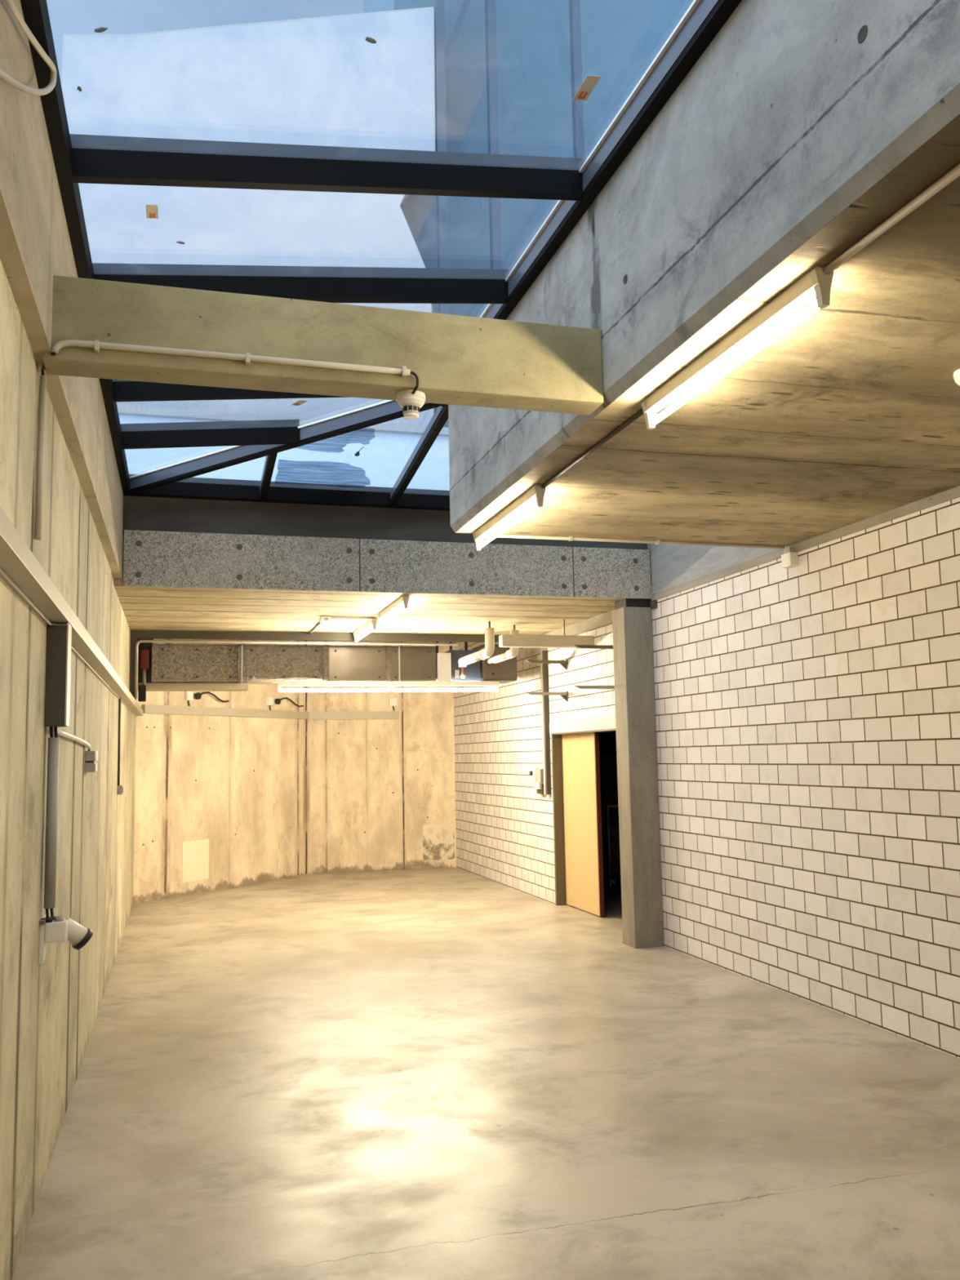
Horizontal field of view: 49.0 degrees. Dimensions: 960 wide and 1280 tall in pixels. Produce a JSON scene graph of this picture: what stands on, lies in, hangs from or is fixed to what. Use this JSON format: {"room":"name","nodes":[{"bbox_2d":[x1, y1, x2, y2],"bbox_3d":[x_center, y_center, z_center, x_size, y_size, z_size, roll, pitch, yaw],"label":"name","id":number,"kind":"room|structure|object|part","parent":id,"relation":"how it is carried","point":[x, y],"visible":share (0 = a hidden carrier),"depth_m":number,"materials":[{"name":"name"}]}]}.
{"room":"empty basement room","nodes":[
{"label":"empty basement room","id":0,"kind":"room"},
{"bbox_2d":[0,0,123,578],"bbox_3d":[-1.502,-1.540,2.883,0.412,0.750,11.990,1,-7,-16],"label":"wall","id":1,"kind":"structure","parent":0,"point":[35,244],"depth_m":3.60,"materials":[{"name":"concrete"}]},
{"bbox_2d":[0,0,57,95],"bbox_3d":[-1.232,-1.536,2.801,0.034,0.690,1.094,0,-6,-14],"label":"cable loop","id":2,"kind":"object","parent":1,"relation":"hanging from","point":[11,4],"visible":1,"depth_m":2.97,"materials":[{"name":"beige plastic"}]},
{"bbox_2d":[20,0,742,511],"bbox_3d":[0.822,-2.003,3.721,5.330,0.385,12.220,1,-7,-16],"label":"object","id":3,"kind":"structure","parent":1,"relation":"in","point":[575,184],"depth_m":4.72,"materials":[{"name":"black metal"}]},
{"bbox_3d":[-1.734,-1.734,4.555,0.055,0.110,8.570,1,-7,-16],"label":"eave rail","id":4,"kind":"part","parent":3,"relation":"part of","materials":[{"name":"brown metal"}]},
{"bbox_2d":[94,26,107,32],"bbox_3d":[-1.217,-1.960,3.384,0.044,0.009,0.017,-3,-6,14],"label":"fallen leaf","id":5,"kind":"object","parent":3,"relation":"on","point":[100,29],"visible":1,"depth_m":3.38,"materials":[{"name":"brown plant"}]},
{"bbox_2d":[146,204,158,218],"bbox_3d":[-1.401,-1.829,4.500,0.048,0.007,0.115,1,-7,-16],"label":"sticker","id":6,"kind":"object","parent":3,"relation":"attached to","point":[152,212],"visible":1,"depth_m":4.50,"materials":[{"name":"paper"}]},
{"bbox_3d":[-1.724,-1.376,8.425,0.004,0.158,1.000,1,-7,-16],"label":"rail","id":7,"kind":"part","parent":3,"relation":"part of","materials":[{"name":"grey metal"}]},
{"bbox_3d":[-1.592,-1.472,7.901,3.041,0.298,0.002,-5,-7,29],"label":"rail","id":8,"kind":"part","parent":3,"relation":"part of","materials":[{"name":"grey metal"}]},
{"bbox_3d":[-1.576,-1.465,7.929,2.192,0.330,2.192,1,-7,-16],"label":"hip rail","id":9,"kind":"part","parent":3,"relation":"part of","materials":[{"name":"brown metal"}]},
{"bbox_3d":[-0.570,-1.226,9.334,4.920,0.113,0.100,1,-7,-16],"label":"eave rail","id":10,"kind":"part","parent":3,"relation":"part of","materials":[{"name":"brown metal"}]},
{"bbox_2d":[291,400,307,405],"bbox_3d":[-1.236,-1.623,7.209,0.060,0.012,0.110,5,-9,-44],"label":"sticker","id":11,"kind":"object","parent":3,"relation":"on","point":[299,402],"visible":1,"depth_m":7.20,"materials":[{"name":"paper"}]},
{"bbox_2d":[354,446,364,456],"bbox_3d":[-0.953,-1.490,8.323,0.040,0.025,0.202,1,-7,-21],"label":"fallen leaf","id":12,"kind":"object","parent":3,"relation":"on","point":[357,454],"visible":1,"depth_m":8.36,"materials":[{"name":"brown plant"}]},
{"bbox_2d":[364,36,376,43],"bbox_3d":[-0.370,-2.040,3.584,0.042,0.009,0.017,4,-8,-38],"label":"fallen leaf","id":13,"kind":"object","parent":3,"relation":"on","point":[368,39],"visible":1,"depth_m":3.58,"materials":[{"name":"brown plant"}]},
{"bbox_3d":[-0.505,-1.472,8.235,0.004,0.260,2.050,1,-7,-16],"label":"rail","id":14,"kind":"part","parent":3,"relation":"part of","materials":[{"name":"grey metal"}]},
{"bbox_2d":[573,75,600,101],"bbox_3d":[0.402,-2.079,3.970,0.055,0.007,0.150,1,-7,-16],"label":"sticker","id":15,"kind":"object","parent":3,"relation":"attached to","point":[589,82],"visible":1,"depth_m":3.97,"materials":[{"name":"paper"}]},
{"bbox_3d":[0.599,-2.027,4.131,0.055,0.121,6.420,1,-7,-16],"label":"ridge rail","id":16,"kind":"part","parent":3,"relation":"part of","materials":[{"name":"brown metal"}]},
{"bbox_3d":[0.578,-2.039,4.100,0.003,0.088,6.370,1,-7,-16],"label":"rail","id":17,"kind":"part","parent":3,"relation":"part of","materials":[{"name":"grey metal"}]},
{"bbox_2d":[0,259,136,1279],"bbox_3d":[-2.218,0.741,5.193,0.350,3.250,17.300,1,-7,-16],"label":"wall","id":18,"kind":"structure","parent":0,"point":[49,1011],"depth_m":4.31,"materials":[{"name":"concrete"}]},
{"bbox_2d":[34,351,55,539],"bbox_3d":[-1.613,-0.714,3.902,0.032,0.667,0.226,3,-7,-31],"label":"conduit","id":19,"kind":"object","parent":18,"relation":"attached to","point":[42,388],"visible":0.82,"depth_m":3.97,"materials":[{"name":"beige plastic"}]},
{"bbox_2d":[43,726,59,920],"bbox_3d":[-1.757,0.747,4.319,0.043,0.791,0.044,1,-7,-16],"label":"conduit","id":20,"kind":"object","parent":18,"relation":"attached to","point":[50,877],"visible":0.87,"depth_m":4.30,"materials":[{"name":"grey plastic"}]},
{"bbox_2d":[44,622,71,727],"bbox_3d":[-1.755,0.146,4.383,0.084,0.427,0.132,1,-7,-16],"label":"electrical box","id":21,"kind":"object","parent":18,"relation":"attached to","point":[58,655],"visible":1,"depth_m":4.33,"materials":[{"name":"grey metal"}]},
{"bbox_2d":[39,915,93,964],"bbox_3d":[-1.690,1.217,4.310,0.194,0.180,0.189,1,-7,-16],"label":"power socket","id":22,"kind":"object","parent":18,"relation":"attached to","point":[60,929],"visible":1,"depth_m":4.26,"materials":[{"name":"white plastic"}]},
{"bbox_3d":[-1.780,1.220,4.300,0.016,0.175,0.140,1,-7,-16],"label":"mounting plate","id":23,"kind":"part","parent":22,"relation":"part of","materials":[{"name":"white plastic"}]},
{"bbox_3d":[-1.649,1.241,4.369,0.082,0.082,0.094,1,-7,-16],"label":"lid","id":24,"kind":"part","parent":22,"relation":"part of","materials":[{"name":"black plastic"}]},
{"bbox_2d":[0,506,142,716],"bbox_3d":[-1.979,-0.010,5.181,0.084,0.087,16.980,1,-7,-16],"label":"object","id":25,"kind":"object","parent":18,"relation":"attached to","point":[20,568],"visible":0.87,"depth_m":3.84,"materials":[{"name":"beige metal"}]},
{"bbox_2d":[52,727,91,751],"bbox_3d":[-2.047,0.524,5.312,0.024,0.107,1.906,1,-7,-16],"label":"conduit","id":26,"kind":"object","parent":18,"relation":"attached to","point":[60,732],"visible":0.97,"depth_m":5.17,"materials":[{"name":"white plastic"}]},
{"bbox_2d":[84,751,97,772],"bbox_3d":[-2.296,0.717,6.220,0.062,0.125,0.140,1,-7,-16],"label":"junction box","id":27,"kind":"object","parent":18,"relation":"attached to","point":[91,757],"visible":1,"depth_m":6.16,"materials":[{"name":"grey plastic"}]},
{"bbox_2d":[117,697,120,785],"bbox_3d":[-3.240,0.911,9.459,0.022,0.786,0.072,1,-7,-16],"label":"conduit","id":28,"kind":"object","parent":18,"relation":"attached to","point":[119,700],"visible":0.88,"depth_m":9.45,"materials":[{"name":"metal"}]},
{"bbox_2d":[116,785,124,794],"bbox_3d":[-3.230,1.347,9.464,0.052,0.080,0.110,1,-7,-16],"label":"light switch","id":29,"kind":"object","parent":18,"relation":"attached to","point":[120,788],"visible":1,"depth_m":9.41,"materials":[{"name":"grey plastic"}]},
{"bbox_2d":[134,640,457,697],"bbox_3d":[-1.998,0.331,11.916,3.620,0.630,0.032,1,-7,-16],"label":"conduit","id":30,"kind":"object","parent":18,"relation":"attached to","point":[139,642],"visible":1,"depth_m":11.82,"materials":[{"name":"metal"}]},
{"bbox_2d":[129,630,499,700],"bbox_3d":[-1.533,0.302,12.100,4.725,0.770,0.030,1,-7,-16],"label":"pipe","id":31,"kind":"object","parent":18,"relation":"attached to","point":[135,634],"depth_m":11.92,"materials":[{"name":"metal"}]},
{"bbox_2d":[133,638,456,904],"bbox_3d":[-2.515,1.677,15.323,5.380,3.620,3.370,1,-7,-16],"label":"wall","id":32,"kind":"structure","parent":0,"point":[272,798],"depth_m":15.98,"materials":[{"name":"concrete"}]},
{"bbox_2d":[182,839,208,882],"bbox_3d":[-3.807,2.951,14.101,0.008,0.530,0.500,-4,-7,28],"label":"plaster patch","id":33,"kind":"object","parent":32,"relation":"attached to","point":[195,854],"visible":1,"depth_m":14.09,"materials":[{"name":"beige paint"}]},
{"bbox_2d":[183,691,229,706],"bbox_3d":[-3.716,0.810,14.423,0.096,0.208,0.787,-5,-8,34],"label":"wall socket","id":34,"kind":"object","parent":32,"relation":"attached to","point":[188,695],"visible":0.98,"depth_m":14.20,"materials":[{"name":"white plastic"}]},
{"bbox_3d":[-3.892,0.749,14.150,0.008,0.100,0.100,-4,-7,28],"label":"plate","id":35,"kind":"part","parent":34,"relation":"part of","materials":[{"name":"white plastic"}]},
{"bbox_2d":[141,704,308,719],"bbox_3d":[-3.491,1.028,14.922,0.064,0.110,3.421,-4,-7,28],"label":"trim","id":36,"kind":"structure","parent":32,"relation":"attached to","point":[147,708],"depth_m":14.65,"materials":[{"name":"beige wood"}]},
{"bbox_2d":[266,697,303,710],"bbox_3d":[-2.922,0.969,15.918,0.096,0.208,0.787,-5,-8,34],"label":"wall socket","id":37,"kind":"object","parent":32,"relation":"attached to","point":[269,700],"visible":1,"depth_m":15.70,"materials":[{"name":"white plastic"}]},
{"bbox_3d":[-3.097,0.909,15.645,0.008,0.100,0.100,-4,-7,28],"label":"plate","id":38,"kind":"part","parent":37,"relation":"part of","materials":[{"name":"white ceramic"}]},
{"bbox_2d":[308,711,399,719],"bbox_3d":[-1.984,1.191,16.600,1.420,0.125,0.064,0,-6,-13],"label":"trim","id":39,"kind":"structure","parent":32,"relation":"attached to","point":[367,714],"depth_m":16.57,"materials":[{"name":"beige wood"}]},
{"bbox_2d":[388,697,396,711],"bbox_3d":[-1.385,1.028,16.766,0.120,0.198,0.058,0,-6,-13],"label":"wall socket","id":40,"kind":"object","parent":32,"relation":"attached to","point":[392,701],"visible":1,"depth_m":16.75,"materials":[{"name":"white plastic"}]},
{"bbox_3d":[-1.380,0.987,16.746,0.100,0.100,0.008,0,-6,-13],"label":"plate","id":41,"kind":"part","parent":40,"relation":"part of","materials":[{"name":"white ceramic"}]},
{"bbox_2d":[422,823,454,860],"bbox_3d":[-0.654,3.209,16.719,0.510,0.550,0.008,0,-6,-13],"label":"plaster patch","id":42,"kind":"object","parent":32,"relation":"attached to","point":[438,840],"visible":1,"depth_m":16.72,"materials":[{"name":"beige paint"}]},
{"bbox_2d":[113,534,624,635],"bbox_3d":[-1.104,-0.462,10.725,4.790,0.430,3.000,1,-7,-16],"label":"ceiling","id":43,"kind":"structure","parent":0,"point":[144,608],"depth_m":10.35,"materials":[{"name":"beige wood"}]},
{"bbox_2d":[123,529,359,591],"bbox_3d":[-1.988,-0.662,8.906,1.944,0.467,0.035,1,-7,-16],"label":"panel","id":44,"kind":"object","parent":43,"relation":"attached to","point":[151,558],"visible":1,"depth_m":8.88,"materials":[{"name":"grey concrete"}]},
{"bbox_2d":[309,622,320,634],"bbox_3d":[-1.769,-0.146,11.404,0.022,0.022,1.250,1,-7,-15],"label":"conduit","id":45,"kind":"object","parent":43,"relation":"attached to","point":[319,623],"visible":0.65,"depth_m":11.50,"materials":[{"name":"paint"}]},
{"bbox_2d":[320,616,331,622],"bbox_3d":[-1.576,-0.209,10.747,0.100,0.050,0.126,1,-7,-16],"label":"junction box","id":46,"kind":"object","parent":43,"relation":"attached to","point":[322,619],"visible":1,"depth_m":10.70,"materials":[{"name":"white plastic"}]},
{"bbox_2d":[331,616,373,620],"bbox_3d":[-1.306,-0.222,10.786,0.440,0.025,0.040,1,-7,-16],"label":"conduit","id":47,"kind":"object","parent":43,"relation":"attached to","point":[332,617],"visible":1,"depth_m":10.76,"materials":[{"name":"beige plastic"}]},
{"bbox_2d":[352,617,377,642],"bbox_3d":[-1.255,-0.098,11.477,0.068,0.122,1.208,1,-7,-16],"label":"tube light","id":48,"kind":"object","parent":43,"relation":"attached to","point":[370,624],"visible":1,"depth_m":11.36,"materials":[{"name":"white plastic"}]},
{"bbox_2d":[377,595,409,625],"bbox_3d":[-0.824,-0.273,9.968,0.068,0.122,1.208,1,-7,-16],"label":"tube light","id":49,"kind":"object","parent":43,"relation":"attached to","point":[404,599],"visible":1,"depth_m":9.84,"materials":[{"name":"white plastic"}]},
{"bbox_2d":[360,538,573,597],"bbox_3d":[-0.095,-0.639,9.444,1.973,0.467,0.035,1,-7,-16],"label":"panel","id":50,"kind":"object","parent":43,"relation":"attached to","point":[386,566],"visible":1,"depth_m":9.42,"materials":[{"name":"grey concrete"}]},
{"bbox_2d":[457,621,494,678],"bbox_3d":[-0.049,0.127,11.871,0.120,0.530,1.247,1,-7,-16],"label":"drain pipe","id":51,"kind":"object","parent":43,"relation":"attached to","point":[485,653],"visible":1,"depth_m":11.37,"materials":[{"name":"white plastic"}]},
{"bbox_2d":[486,624,519,663],"bbox_3d":[0.265,0.064,12.128,0.121,0.360,1.050,1,-7,-16],"label":"drain pipe","id":52,"kind":"object","parent":43,"relation":"attached to","point":[513,652],"visible":0.8,"depth_m":11.77,"materials":[{"name":"beige plastic"}]},
{"bbox_2d":[498,618,593,648],"bbox_3d":[0.707,-0.073,11.213,1.030,0.305,0.130,1,-7,-16],"label":"wall trunking","id":53,"kind":"structure","parent":43,"relation":"attached to","point":[564,641],"depth_m":11.13,"materials":[{"name":"beige plastic"}]},
{"bbox_2d":[572,546,651,599],"bbox_3d":[1.234,-0.623,9.822,0.770,0.467,0.035,1,-7,-16],"label":"panel","id":54,"kind":"object","parent":43,"relation":"attached to","point":[597,572],"visible":1,"depth_m":9.81,"materials":[{"name":"grey concrete"}]},
{"bbox_2d":[12,867,959,1279],"bbox_3d":[2.068,2.633,7.611,9.800,0.154,20.400,1,-7,-16],"label":"floor","id":55,"kind":"structure","parent":0,"point":[439,1073],"depth_m":5.22,"materials":[{"name":"concrete"}]},
{"bbox_2d":[599,755,621,881],"bbox_3d":[1.980,2.477,14.693,1.300,1.720,0.050,1,-7,-16],"label":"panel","id":56,"kind":"object","parent":55,"relation":"on","point":[608,764],"visible":0.02,"depth_m":14.66,"materials":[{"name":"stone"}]},
{"bbox_2d":[601,804,621,894],"bbox_3d":[1.804,2.664,13.601,0.730,1.115,1.000,1,-7,-16],"label":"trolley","id":57,"kind":"object","parent":55,"relation":"on","point":[610,829],"visible":0.27,"depth_m":13.12,"materials":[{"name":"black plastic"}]},
{"bbox_2d":[612,598,663,948],"bbox_3d":[1.468,1.212,9.836,0.286,3.190,0.283,1,-7,-16],"label":"pillar","id":58,"kind":"structure","parent":55,"relation":"on","point":[642,925],"depth_m":9.72,"materials":[{"name":"concrete"}]},
{"bbox_2d":[598,731,616,755],"bbox_3d":[3.010,1.811,13.312,4.090,2.700,7.000,1,-7,-16],"label":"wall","id":59,"kind":"structure","parent":0,"point":[607,740],"depth_m":16.61,"materials":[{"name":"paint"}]},
{"bbox_2d":[453,497,959,1058],"bbox_3d":[2.302,0.576,7.916,0.250,4.000,20.000,1,-7,-16],"label":"wall","id":60,"kind":"structure","parent":0,"point":[807,713],"depth_m":7.53,"materials":[{"name":"beige brick"}]},
{"bbox_2d":[122,495,647,549],"bbox_3d":[-0.759,-1.006,9.479,5.500,0.365,0.230,1,-7,-16],"label":"beam","id":61,"kind":"structure","parent":60,"relation":"attached to","point":[140,513],"depth_m":9.14,"materials":[{"name":"metal"}]},
{"bbox_2d":[528,767,543,794],"bbox_3d":[0.701,1.707,12.779,0.145,0.320,0.300,1,-7,-16],"label":"switch box","id":62,"kind":"object","parent":60,"relation":"attached to","point":[536,774],"visible":0.84,"depth_m":12.73,"materials":[{"name":"grey plastic"}]},
{"bbox_2d":[540,650,551,794],"bbox_3d":[0.791,0.986,12.648,0.060,1.720,0.100,1,-7,-16],"label":"channel","id":63,"kind":"object","parent":60,"relation":"attached to","point":[544,654],"visible":1,"depth_m":12.61,"materials":[{"name":"paint"}]},
{"bbox_2d":[525,659,568,670],"bbox_3d":[0.758,0.280,11.988,0.500,0.120,0.056,1,-7,-16],"label":"bracket","id":64,"kind":"object","parent":60,"relation":"attached to","point":[564,664],"visible":1,"depth_m":12.00,"materials":[{"name":"grey metal"}]},
{"bbox_3d":[0.758,0.250,11.991,0.500,0.036,0.040,1,-7,-16],"label":"arm","id":65,"kind":"part","parent":64,"relation":"part of","materials":[{"name":"grey metal"}]},
{"bbox_2d":[525,690,568,701],"bbox_3d":[0.760,0.640,11.967,0.500,0.120,0.056,1,-7,-16],"label":"bracket","id":66,"kind":"object","parent":60,"relation":"attached to","point":[564,695],"visible":1,"depth_m":11.98,"materials":[{"name":"grey metal"}]},
{"bbox_3d":[0.759,0.610,11.971,0.500,0.036,0.040,1,-7,-16],"label":"arm","id":67,"kind":"part","parent":66,"relation":"part of","materials":[{"name":"grey plastic"}]},
{"bbox_2d":[542,609,613,635],"bbox_3d":[1.183,-0.144,11.499,0.160,0.120,2.700,1,-7,-16],"label":"trim","id":68,"kind":"structure","parent":60,"relation":"attached to","point":[603,620],"depth_m":11.34,"materials":[{"name":"beige paint"}]},
{"bbox_2d":[549,715,615,733],"bbox_3d":[1.209,0.924,11.461,0.106,0.122,2.410,1,-7,-16],"label":"trim","id":69,"kind":"structure","parent":60,"relation":"attached to","point":[609,722],"depth_m":11.52,"materials":[{"name":"white paint"}]},
{"bbox_2d":[551,728,615,916],"bbox_3d":[1.301,1.983,11.391,0.263,2.003,2.264,1,-7,-16],"label":"door","id":70,"kind":"structure","parent":60,"relation":"in","point":[575,761],"depth_m":11.97,"materials":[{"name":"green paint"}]},
{"bbox_2d":[573,644,613,648],"bbox_3d":[1.181,0.101,10.434,0.540,0.120,0.056,1,-7,-16],"label":"bracket","id":71,"kind":"object","parent":60,"relation":"attached to","point":[588,646],"visible":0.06,"depth_m":10.41,"materials":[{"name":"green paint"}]},
{"bbox_2d":[574,685,614,688],"bbox_3d":[1.189,0.498,10.390,0.540,0.120,0.056,1,-7,-16],"label":"bracket","id":72,"kind":"object","parent":60,"relation":"attached to","point":[578,686],"visible":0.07,"depth_m":10.36,"materials":[{"name":"grey metal"}]},
{"bbox_2d":[649,600,657,609],"bbox_3d":[1.622,-0.330,9.833,0.030,0.078,0.095,1,-7,-16],"label":"block","id":73,"kind":"object","parent":60,"relation":"attached to","point":[653,603],"visible":1,"depth_m":9.80,"materials":[{"name":"paint"}]},
{"bbox_2d":[650,546,787,594],"bbox_3d":[1.979,-0.591,8.801,0.114,0.078,2.330,1,-7,-16],"label":"trim","id":74,"kind":"structure","parent":60,"relation":"attached to","point":[754,553],"depth_m":8.75,"materials":[{"name":"concrete"}]},
{"bbox_2d":[781,546,798,568],"bbox_3d":[2.238,-0.598,7.615,0.065,0.140,0.120,1,-7,-16],"label":"wall box","id":75,"kind":"object","parent":60,"relation":"attached to","point":[789,559],"visible":1,"depth_m":7.58,"materials":[{"name":"white plastic"}]},
{"bbox_2d":[651,485,959,600],"bbox_3d":[3.297,-1.055,4.188,0.112,0.061,11.970,1,-7,-16],"label":"trim","id":76,"kind":"structure","parent":60,"relation":"attached to","point":[953,493],"depth_m":7.18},
{"bbox_2d":[455,114,959,546],"bbox_3d":[2.481,-1.327,2.765,2.767,0.200,9.636,1,-7,-16],"label":"ceiling","id":77,"kind":"structure","parent":0,"point":[850,415],"depth_m":4.71,"materials":[{"name":"concrete"}]},
{"bbox_2d":[472,484,546,551],"bbox_3d":[0.159,-0.722,6.376,0.068,0.122,1.268,1,-7,-16],"label":"tube light","id":78,"kind":"object","parent":77,"relation":"attached to","point":[536,493],"visible":1,"depth_m":6.25,"materials":[{"name":"white plastic"}]},
{"bbox_2d":[541,408,644,488],"bbox_3d":[0.537,-0.919,5.115,0.022,0.021,1.400,1,-7,-16],"label":"conduit","id":79,"kind":"object","parent":77,"relation":"attached to","point":[640,412],"visible":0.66,"depth_m":5.04,"materials":[{"name":"paint"}]},
{"bbox_2d":[487,533,785,548],"bbox_3d":[1.098,-0.684,7.320,2.300,0.027,0.034,1,-7,-16],"label":"conduit","id":80,"kind":"object","parent":77,"relation":"attached to","point":[570,538],"visible":0.94,"depth_m":7.31,"materials":[{"name":"beige plastic"}]},
{"bbox_2d":[448,0,959,533],"bbox_3d":[2.455,-1.741,2.807,2.802,1.030,9.640,1,-7,-16],"label":"concrete beam","id":81,"kind":"structure","parent":77,"relation":"on","point":[793,110],"depth_m":3.45,"materials":[{"name":"grey concrete"}]},
{"bbox_2d":[41,275,603,414],"bbox_3d":[-0.565,-1.167,4.248,2.210,0.324,0.170,1,-7,-16],"label":"cross beam","id":82,"kind":"structure","parent":81,"relation":"attached to","point":[455,359],"depth_m":4.16,"materials":[{"name":"concrete"}]},
{"bbox_2d":[51,339,418,394],"bbox_3d":[-0.909,-1.048,4.048,1.373,0.096,0.062,1,-7,-16],"label":"conduit","id":83,"kind":"object","parent":82,"relation":"attached to","point":[403,371],"visible":1,"depth_m":4.02,"materials":[{"name":"beige plastic"}]},
{"bbox_2d":[395,390,425,419],"bbox_3d":[-0.282,-0.955,4.305,0.120,0.096,0.120,1,-7,-16],"label":"smoke detector","id":84,"kind":"object","parent":82,"relation":"attached to","point":[411,404],"visible":1,"depth_m":4.27,"materials":[{"name":"white plastic"}]},
{"bbox_2d":[640,266,834,429],"bbox_3d":[0.885,-1.016,3.834,0.068,0.122,1.268,1,-7,-16],"label":"tube light","id":85,"kind":"object","parent":77,"relation":"attached to","point":[817,284],"visible":0.95,"depth_m":3.66,"materials":[{"name":"white plastic"}]},
{"bbox_2d":[822,163,959,275],"bbox_3d":[1.290,-1.226,2.446,0.026,0.025,1.660,1,-7,-16],"label":"conduit","id":86,"kind":"object","parent":77,"relation":"attached to","point":[954,173],"visible":1,"depth_m":2.91,"materials":[{"name":"beige plastic"}]},
{"bbox_2d":[953,368,959,386],"bbox_3d":[1.935,-1.014,4.155,0.120,0.096,0.120,1,-7,-16],"label":"smoke detector","id":87,"kind":"object","parent":77,"relation":"attached to","point":[957,373],"visible":1,"depth_m":4.15,"materials":[{"name":"white plastic"}]},
{"bbox_3d":[-2.244,-0.312,14.673,5.500,0.180,5.200,1,-7,-16],"label":"ceiling","id":88,"kind":"structure","parent":0,"visible":0},
{"bbox_2d":[137,638,435,691],"bbox_3d":[-2.244,0.062,12.293,3.446,1.045,0.475,1,-7,-16],"label":"ventilation duct","id":89,"kind":"object","parent":88,"relation":"hanging from","point":[172,667],"visible":0.85,"depth_m":12.02,"materials":[{"name":"metal"}]},
{"bbox_2d":[137,648,149,702],"bbox_3d":[-3.723,0.396,11.668,0.107,0.578,0.100,1,-7,-16],"label":"valve","id":90,"kind":"object","parent":89,"relation":"attached to","point":[144,653],"visible":1,"depth_m":11.62,"materials":[{"name":"metal"}]},
{"bbox_3d":[-3.714,0.411,11.658,0.038,0.180,0.040,1,-7,-16],"label":"stem","id":91,"kind":"part","parent":90,"relation":"part of","materials":[{"name":"metal"}]},
{"bbox_3d":[-3.281,0.536,11.976,1.250,0.075,0.300,1,-7,-16],"label":"rail","id":92,"kind":"part","parent":89,"relation":"part of","materials":[{"name":"beige metal"}]},
{"bbox_2d":[277,680,391,692],"bbox_3d":[-1.665,0.536,12.124,1.308,0.122,0.068,1,-7,-16],"label":"tube light","id":93,"kind":"object","parent":89,"relation":"hanging from","point":[280,683],"visible":1,"depth_m":12.10,"materials":[{"name":"white plastic"}]},
{"bbox_2d":[391,680,499,692],"bbox_3d":[-0.405,0.551,12.482,1.308,0.122,0.068,1,-7,-16],"label":"tube light","id":94,"kind":"object","parent":89,"relation":"hanging from","point":[394,683],"visible":1,"depth_m":12.46,"materials":[{"name":"white plastic"}]},
{"bbox_2d":[435,641,480,681],"bbox_3d":[-0.310,0.040,12.830,0.540,0.958,0.500,1,-7,-16],"label":"fan","id":95,"kind":"object","parent":88,"relation":"hanging from","point":[447,668],"visible":0.61,"depth_m":12.61,"materials":[{"name":"grey metal"}]},
{"bbox_3d":[-0.518,-0.145,12.656,0.024,0.620,0.040,1,-7,-16],"label":"hanger rod","id":96,"kind":"part","parent":95,"relation":"part of","materials":[{"name":"black plastic"}]},
{"bbox_3d":[-0.274,0.407,12.595,0.050,0.100,0.008,1,-7,-16],"label":"data plate","id":97,"kind":"part","parent":95,"relation":"part of","materials":[{"name":"metal"}]},
{"bbox_3d":[-0.236,0.333,12.849,0.380,0.378,0.440,1,-7,-16],"label":"casing","id":98,"kind":"part","parent":95,"relation":"part of","materials":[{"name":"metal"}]},
{"bbox_3d":[-0.172,-0.141,12.754,0.024,0.620,0.040,1,-7,-16],"label":"hanger rod","id":99,"kind":"part","parent":95,"relation":"part of","materials":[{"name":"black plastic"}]},
{"bbox_2d":[471,644,517,683],"bbox_3d":[0.177,0.298,12.934,0.440,0.445,0.510,1,-7,-16],"label":"box","id":100,"kind":"object","parent":95,"relation":"attached to","point":[505,671],"visible":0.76,"depth_m":12.70,"materials":[{"name":"metal"}]},
{"bbox_3d":[-1.875,-0.676,13.392,5.500,0.150,7.930,1,-7,-16],"label":"roof slab","id":101,"kind":"structure","parent":0,"visible":0},
{"bbox_2d":[61,6,435,426],"bbox_3d":[-3.374,-5.264,15.786,5.460,9.550,0.850,1,-7,-16],"label":"sky","id":102,"kind":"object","parent":101,"relation":"on","point":[314,81],"visible":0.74,"depth_m":15.60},
{"bbox_2d":[116,404,449,490],"bbox_3d":[-1.139,-1.790,15.055,12.200,2.400,0.800,1,-7,-16],"label":"shed","id":103,"kind":"object","parent":101,"relation":"on","point":[387,449],"visible":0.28,"depth_m":14.54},
{"bbox_2d":[363,0,693,427],"bbox_3d":[2.083,-6.489,19.098,7.700,12.500,4.070,1,-7,-16],"label":"building","id":104,"kind":"structure","parent":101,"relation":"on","point":[508,74],"depth_m":17.90,"materials":[{"name":"blue glass"}]},
{"bbox_3d":[-0.575,-6.297,16.261,0.140,11.600,0.140,1,-7,-16],"label":"steel post","id":105,"kind":"part","parent":104,"relation":"part of","materials":[{"name":"blue metal"}]},
{"bbox_3d":[0.242,-6.287,16.493,0.140,11.600,0.140,1,-7,-16],"label":"steel post","id":106,"kind":"part","parent":104,"relation":"part of","materials":[{"name":"blue metal"}]},
{"bbox_3d":[1.637,-6.271,16.890,0.140,11.600,0.140,1,-7,-16],"label":"steel post","id":107,"kind":"part","parent":104,"relation":"part of","materials":[{"name":"blue metal"}]}
]}

